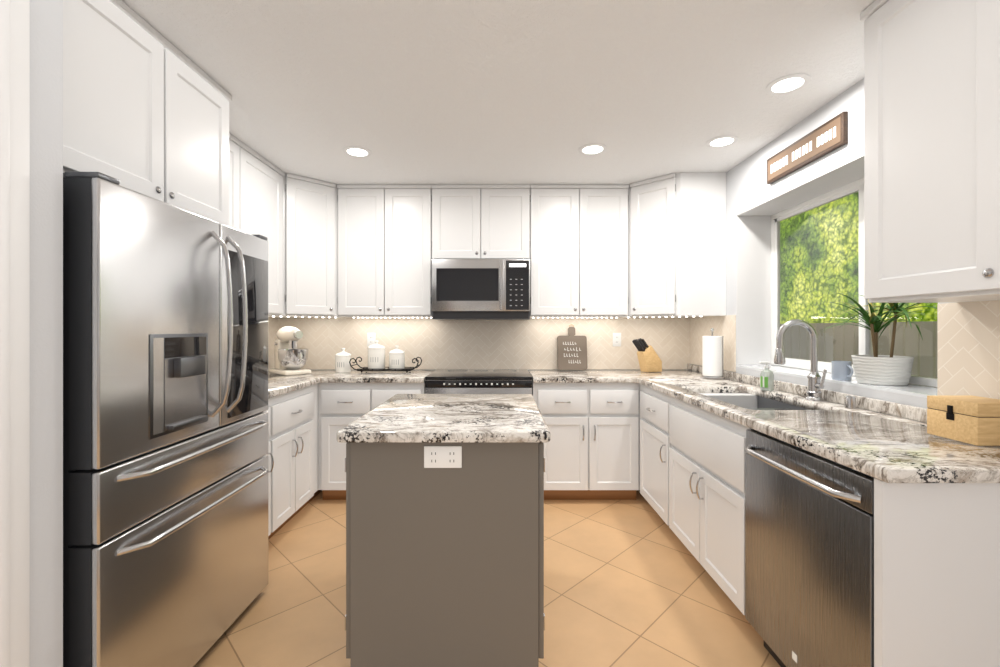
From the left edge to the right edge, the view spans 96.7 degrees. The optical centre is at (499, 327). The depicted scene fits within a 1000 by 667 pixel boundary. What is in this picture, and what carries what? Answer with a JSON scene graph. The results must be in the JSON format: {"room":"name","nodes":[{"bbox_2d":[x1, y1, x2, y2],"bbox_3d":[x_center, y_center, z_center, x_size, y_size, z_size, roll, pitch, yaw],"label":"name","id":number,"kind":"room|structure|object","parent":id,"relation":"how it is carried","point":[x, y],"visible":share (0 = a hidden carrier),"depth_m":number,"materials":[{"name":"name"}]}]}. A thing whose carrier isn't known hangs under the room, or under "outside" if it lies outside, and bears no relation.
{"room":"kitchen","nodes":[
{"label":"kitchen","id":0,"kind":"room"},
{"bbox_2d":[30,0,62,666],"bbox_3d":[-1.240,0.075,-0.200,0.120,2.390,2.800,0,0,0],"label":"wall","id":1,"kind":"structure","parent":0,"point":[46,333],"depth_m":1.16,"materials":[{"name":"white paint"}]},
{"bbox_2d":[0,0,29,666],"bbox_3d":[-1.168,0.225,0.550,0.024,2.090,1.100,0,0,0],"label":"door frame","id":2,"kind":"structure","parent":1,"relation":"attached to","point":[14,333],"depth_m":1.06,"materials":[{"name":"white"}]},
{"bbox_2d":[337,184,628,316],"bbox_3d":[-0.133,-0.605,3.633,2.276,1.029,0.350,0,0,0],"label":"upper cabinet","id":3,"kind":"object","parent":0,"point":[570,241],"visible":1,"depth_m":3.48,"materials":[{"name":"white wood"}]},
{"bbox_2d":[432,259,529,319],"bbox_3d":[-0.145,-0.296,3.583,0.749,0.457,0.446,0,0,0],"label":"microwave","id":4,"kind":"object","parent":3,"relation":"attached to","point":[480,289],"visible":1,"depth_m":3.38,"materials":[{"name":"silver metal"}]},
{"bbox_2d":[272,316,701,317],"bbox_3d":[-0.165,-0.087,3.031,3.342,0.006,1.430,0,0,0],"label":"led","id":5,"kind":"object","parent":3,"relation":"attached to","point":[533,317],"visible":0.71,"depth_m":3.73,"materials":[{"name":"white plastic"}]},
{"bbox_2d":[194,490,780,666],"bbox_3d":[-0.450,1.300,1.105,5.700,0.060,5.650,0,0,0],"label":"floor","id":6,"kind":"structure","parent":0,"point":[630,583],"depth_m":2.06,"materials":[{"name":"tile"}]},
{"bbox_2d":[63,172,268,666],"bbox_3d":[-1.449,0.417,1.688,0.830,1.706,0.910,0,0,0],"label":"fridge","id":7,"kind":"object","parent":6,"relation":"on","point":[165,435],"visible":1,"depth_m":1.45,"materials":[{"name":"grey metal"}]},
{"bbox_2d":[263,397,274,539],"bbox_3d":[-1.596,0.833,2.340,0.604,0.874,0.360,0,0,0],"label":"base cabinet","id":8,"kind":"object","parent":6,"relation":"on","point":[271,401],"depth_m":2.53,"materials":[{"name":"white wood"}]},
{"bbox_2d":[275,385,314,532],"bbox_3d":[-1.596,0.833,2.805,0.604,0.874,0.570,0,0,0],"label":"base cabinet","id":9,"kind":"object","parent":6,"relation":"on","point":[293,490],"depth_m":2.80,"materials":[{"name":"white wood"}]},
{"bbox_2d":[315,384,321,496],"bbox_3d":[-1.596,0.833,3.449,0.604,0.874,0.718,0,0,0],"label":"base cabinet","id":10,"kind":"object","parent":6,"relation":"on","point":[317,491],"depth_m":3.18,"materials":[{"name":"white wood"}]},
{"bbox_2d":[318,382,425,499],"bbox_3d":[-0.929,0.833,3.482,0.766,0.874,0.653,0,0,0],"label":"base cabinet","id":11,"kind":"object","parent":6,"relation":"on","point":[341,406],"visible":0.4,"depth_m":3.19,"materials":[{"name":"white wood"}]},
{"bbox_2d":[268,370,434,398],"bbox_3d":[-1.222,0.375,2.984,1.353,0.038,1.648,0,0,0],"label":"countertop","id":12,"kind":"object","parent":11,"relation":"on","point":[278,384],"visible":0.4,"depth_m":3.18,"materials":[{"name":"stone"}]},
{"bbox_2d":[268,326,310,375],"bbox_3d":[-1.644,0.171,3.473,0.367,0.370,0.357,0,0,0],"label":"stand mixer","id":13,"kind":"object","parent":12,"relation":"on","point":[289,359],"visible":1,"depth_m":3.39,"materials":[{"name":"white metal"}]},
{"bbox_2d":[335,348,350,372],"bbox_3d":[-1.270,0.257,3.600,0.124,0.196,0.124,0,0,0],"label":"canister","id":14,"kind":"object","parent":12,"relation":"on","point":[342,360],"visible":1,"depth_m":3.55,"materials":[{"name":"white ceramic"}]},
{"bbox_2d":[349,357,421,372],"bbox_3d":[-0.920,0.296,3.600,0.553,0.118,0.170,0,0,0],"label":"tray","id":15,"kind":"object","parent":12,"relation":"on","point":[406,369],"visible":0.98,"depth_m":3.52,"materials":[{"name":"black metal"}]},
{"bbox_2d":[368,340,384,368],"bbox_3d":[-1.000,0.216,3.600,0.140,0.236,0.140,0,0,0],"label":"canister","id":16,"kind":"object","parent":15,"relation":"on","point":[376,355],"visible":0.98,"depth_m":3.54,"materials":[{"name":"white ceramic"}]},
{"bbox_2d":[389,345,404,368],"bbox_3d":[-0.835,0.236,3.600,0.128,0.196,0.128,0,0,0],"label":"canister","id":17,"kind":"object","parent":15,"relation":"on","point":[396,358],"visible":0.9,"depth_m":3.55,"materials":[{"name":"white ceramic"}]},
{"bbox_2d":[345,443,544,666],"bbox_3d":[-0.195,0.833,1.962,0.708,0.874,0.817,0,0,0],"label":"kitchen island","id":18,"kind":"object","parent":6,"relation":"on","point":[444,554],"visible":0.79,"depth_m":1.56,"materials":[{"name":"grey wood"}]},
{"bbox_2d":[337,394,550,442],"bbox_3d":[-0.195,0.375,1.965,0.740,0.038,0.890,0,0,0],"label":"island countertop","id":19,"kind":"structure","parent":18,"relation":"on","point":[457,418],"depth_m":1.69,"materials":[{"name":"stone"}]},
{"bbox_2d":[425,369,531,393],"bbox_3d":[-0.153,0.810,3.470,0.769,0.921,0.666,0,0,0],"label":"range","id":20,"kind":"object","parent":6,"relation":"on","point":[478,381],"visible":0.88,"depth_m":3.19,"materials":[{"name":"silver metal"}]},
{"bbox_2d":[532,381,638,499],"bbox_3d":[0.623,0.833,3.482,0.769,0.874,0.653,0,0,0],"label":"base cabinet","id":21,"kind":"object","parent":6,"relation":"on","point":[591,449],"visible":0.92,"depth_m":3.20,"materials":[{"name":"white wood"}]},
{"bbox_2d":[639,384,756,523],"bbox_3d":[1.308,0.833,2.875,0.640,0.874,0.530,0,0,0],"label":"base cabinet","id":22,"kind":"object","parent":6,"relation":"on","point":[658,411],"depth_m":2.73,"materials":[{"name":"white wood"}]},
{"bbox_2d":[528,370,999,482],"bbox_3d":[0.919,0.375,2.464,1.360,0.038,2.688,0,0,0],"label":"countertop","id":23,"kind":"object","parent":22,"relation":"on","point":[887,448],"visible":0.92,"depth_m":1.56,"materials":[{"name":"stone"}]},
{"bbox_2d":[557,324,586,369],"bbox_3d":[0.610,0.159,3.765,0.250,0.390,0.067,0,0,0],"label":"sign board","id":24,"kind":"object","parent":23,"relation":"on","point":[571,351],"visible":1,"depth_m":3.75,"materials":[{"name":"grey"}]},
{"bbox_2d":[632,338,661,371],"bbox_3d":[1.188,0.218,3.608,0.238,0.274,0.090,0,0,-20],"label":"knife block","id":25,"kind":"object","parent":23,"relation":"on","point":[649,359],"visible":1,"depth_m":3.58,"materials":[{"name":"brown wood"}]},
{"bbox_2d":[700,328,724,379],"bbox_3d":[1.500,0.178,3.140,0.160,0.355,0.160,0,0,0],"label":"paper towel holder","id":26,"kind":"object","parent":23,"relation":"on","point":[712,357],"visible":1,"depth_m":3.09,"materials":[{"name":"white paper"}]},
{"bbox_2d":[759,362,773,390],"bbox_3d":[1.517,0.273,2.530,0.074,0.164,0.068,0,0,0],"label":"soap bottle","id":27,"kind":"object","parent":23,"relation":"on","point":[766,379],"visible":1,"depth_m":2.51,"materials":[{"name":"green"}]},
{"bbox_2d":[746,396,809,409],"bbox_3d":[1.292,0.490,2.315,0.439,0.190,0.794,0,0,0],"label":"sink","id":28,"kind":"object","parent":23,"relation":"in","point":[763,403],"visible":0.02,"depth_m":2.41,"materials":[{"name":"silver metal"}]},
{"bbox_2d":[774,319,826,400],"bbox_3d":[1.469,0.156,2.175,0.232,0.400,0.104,0,0,0],"label":"faucet","id":29,"kind":"object","parent":23,"relation":"on","point":[815,387],"visible":1,"depth_m":2.18,"materials":[{"name":"silver metal"}]},
{"bbox_2d":[687,364,926,422],"bbox_3d":[1.612,0.332,2.462,0.024,0.053,2.684,0,0,0],"label":"backsplash","id":30,"kind":"object","parent":23,"relation":"on","point":[914,413],"visible":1,"depth_m":2.07,"materials":[{"name":"stone"}]},
{"bbox_2d":[844,396,855,408],"bbox_3d":[1.552,0.328,1.970,0.040,0.054,0.040,0,0,0],"label":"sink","id":31,"kind":"object","parent":30,"relation":"attached to","point":[849,402],"visible":1,"depth_m":1.96,"materials":[{"name":"silver metal"}]},
{"bbox_2d":[927,395,999,445],"bbox_3d":[1.514,0.291,1.420,0.156,0.128,0.160,0,0,0],"label":"box","id":32,"kind":"object","parent":23,"relation":"on","point":[971,419],"visible":1,"depth_m":1.38,"materials":[{"name":"brown wood"}]},
{"bbox_2d":[667,428,910,647],"bbox_3d":[1.308,0.940,2.200,0.640,0.660,0.820,0,0,0],"label":"base cabinet","id":33,"kind":"object","parent":6,"relation":"on","point":[706,466],"depth_m":1.90,"materials":[{"name":"white wood"}]},
{"bbox_2d":[745,429,873,666],"bbox_3d":[1.250,0.836,1.482,0.626,0.868,0.605,0,0,0],"label":"dishwasher","id":34,"kind":"object","parent":6,"relation":"on","point":[809,559],"visible":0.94,"depth_m":1.42,"materials":[{"name":"grey metal"}]},
{"bbox_2d":[310,369,686,369],"bbox_3d":[-0.450,0.075,3.870,5.700,2.390,0.120,0,0,0],"label":"wall","id":35,"kind":"structure","parent":0,"point":[532,369],"depth_m":3.81,"materials":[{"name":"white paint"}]},
{"bbox_2d":[268,317,279,369],"bbox_3d":[-1.897,0.133,2.970,0.005,0.445,1.640,0,0,0],"label":"backsplash","id":36,"kind":"structure","parent":35,"relation":"attached to","point":[273,322],"depth_m":3.69,"materials":[{"name":"tile"}]},
{"bbox_2d":[280,317,687,368],"bbox_3d":[-0.135,0.133,3.807,3.529,0.445,0.006,0,0,0],"label":"backsplash","id":37,"kind":"structure","parent":35,"relation":"attached to","point":[531,343],"depth_m":3.80,"materials":[{"name":"tile"}]},
{"bbox_2d":[367,333,375,345],"bbox_3d":[-1.100,0.100,3.801,0.072,0.116,0.006,0,0,0],"label":"electrical outlet plate","id":38,"kind":"object","parent":37,"relation":"attached to","point":[371,338],"depth_m":3.80,"materials":[{"name":"white plastic"}]},
{"bbox_2d":[613,333,620,345],"bbox_3d":[1.000,0.100,3.801,0.072,0.116,0.006,0,0,0],"label":"electrical outlet plate","id":39,"kind":"object","parent":37,"relation":"attached to","point":[616,336],"depth_m":3.80,"materials":[{"name":"white plastic"}]},
{"bbox_2d":[122,0,874,184],"bbox_3d":[-0.450,-1.160,1.105,5.700,0.080,5.650,0,0,0],"label":"ceiling","id":40,"kind":"structure","parent":0,"point":[431,92],"depth_m":2.00,"materials":[{"name":"white paint"}]},
{"bbox_2d":[343,146,371,156],"bbox_3d":[-0.904,-1.116,2.820,0.175,0.006,0.175,0,0,-9],"label":"recessed light","id":41,"kind":"object","parent":40,"relation":"in","point":[355,151],"depth_m":2.81,"materials":[{"name":"white plastic"}]},
{"bbox_2d":[578,143,606,154],"bbox_3d":[0.581,-1.116,2.780,0.175,0.006,0.175,0,0,-6],"label":"recessed light","id":42,"kind":"object","parent":40,"relation":"in","point":[593,148],"depth_m":2.77,"materials":[{"name":"white"}]},
{"bbox_2d":[706,135,737,147],"bbox_3d":[1.329,-1.116,2.665,0.175,0.006,0.175,0,0,-9],"label":"recessed light","id":43,"kind":"object","parent":40,"relation":"in","point":[725,140],"depth_m":2.66,"materials":[{"name":"white plastic"}]},
{"bbox_2d":[765,73,810,94],"bbox_3d":[1.319,-1.116,2.040,0.175,0.006,0.175,0,0,-6],"label":"recessed light","id":44,"kind":"object","parent":40,"relation":"in","point":[790,83],"depth_m":2.03,"materials":[{"name":"white"}]},
{"bbox_2d":[694,78,941,422],"bbox_3d":[1.770,0.075,1.165,0.280,2.390,5.530,0,0,0],"label":"wall","id":45,"kind":"structure","parent":0,"point":[748,187],"depth_m":2.47,"materials":[{"name":"white paint"}]},
{"bbox_2d":[628,173,725,316],"bbox_3d":[1.317,-0.605,3.504,0.624,1.029,0.608,0,0,0],"label":"wall cabinet","id":46,"kind":"object","parent":45,"relation":"attached to","point":[677,245],"visible":1,"depth_m":3.21,"materials":[{"name":"white wood"}]},
{"bbox_2d":[688,315,735,371],"bbox_3d":[1.627,0.133,3.430,0.005,0.445,0.720,0,0,0],"label":"backsplash","id":47,"kind":"structure","parent":45,"relation":"attached to","point":[725,326],"depth_m":3.38,"materials":[{"name":"tile"}]},
{"bbox_2d":[767,111,847,183],"bbox_3d":[1.617,-0.940,2.380,0.024,0.150,0.600,0,0,0],"label":"sign","id":48,"kind":"object","parent":45,"relation":"attached to","point":[831,135],"visible":0.98,"depth_m":2.30,"materials":[{"name":"brown wood"}]},
{"bbox_2d":[736,365,936,397],"bbox_3d":[1.748,0.261,2.360,0.234,0.012,1.416,0,0,0],"label":"sill","id":49,"kind":"structure","parent":45,"relation":"attached to","point":[918,390],"depth_m":2.06,"materials":[{"name":"white paint"}]},
{"bbox_2d":[831,361,853,379],"bbox_3d":[1.690,0.209,2.183,0.080,0.090,0.113,0,0,0],"label":"mug","id":50,"kind":"object","parent":49,"relation":"on","point":[841,370],"visible":1,"depth_m":2.17,"materials":[{"name":"blue"}]},
{"bbox_2d":[851,355,913,385],"bbox_3d":[1.752,0.192,2.040,0.220,0.125,0.220,0,0,0],"label":"plant pot","id":51,"kind":"object","parent":49,"relation":"on","point":[886,370],"visible":1,"depth_m":1.97,"materials":[{"name":"white ceramic"}]},
{"bbox_2d":[815,292,936,357],"bbox_3d":[1.655,-0.061,2.059,0.416,0.407,0.552,0,0,0],"label":"plant","id":52,"kind":"object","parent":51,"relation":"in","point":[872,319],"visible":0.79,"depth_m":2.03,"materials":[{"name":"green plant"}]},
{"bbox_2d":[736,154,938,386],"bbox_3d":[1.770,-0.263,2.360,0.276,1.033,1.418,0,0,0],"label":"window","id":53,"kind":"structure","parent":45,"relation":"in","point":[799,251],"depth_m":2.63,"materials":[{"name":"white plastic"}]},
{"bbox_2d":[860,0,999,302],"bbox_3d":[1.453,-0.605,1.140,0.350,1.029,0.880,0,0,0],"label":"wall cabinet","id":54,"kind":"object","parent":45,"relation":"attached to","point":[931,151],"visible":1,"depth_m":1.33,"materials":[{"name":"white wood"}]},
{"bbox_2d":[937,300,999,398],"bbox_3d":[1.627,0.107,1.175,0.005,0.394,0.950,0,0,0],"label":"backsplash","id":55,"kind":"structure","parent":45,"relation":"attached to","point":[968,348],"depth_m":1.54,"materials":[{"name":"tile"}]},
{"bbox_3d":[-1.660,0.075,2.445,0.720,2.390,2.730,0,0,0],"label":"wall","id":56,"kind":"structure","parent":0,"visible":0},
{"bbox_2d":[63,0,337,316],"bbox_3d":[-1.585,-0.605,2.507,0.628,1.029,2.604,0,0,0],"label":"wall cabinets","id":57,"kind":"object","parent":56,"relation":"attached to","point":[145,108],"visible":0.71,"depth_m":1.81,"materials":[{"name":"white wood"}]}
]}

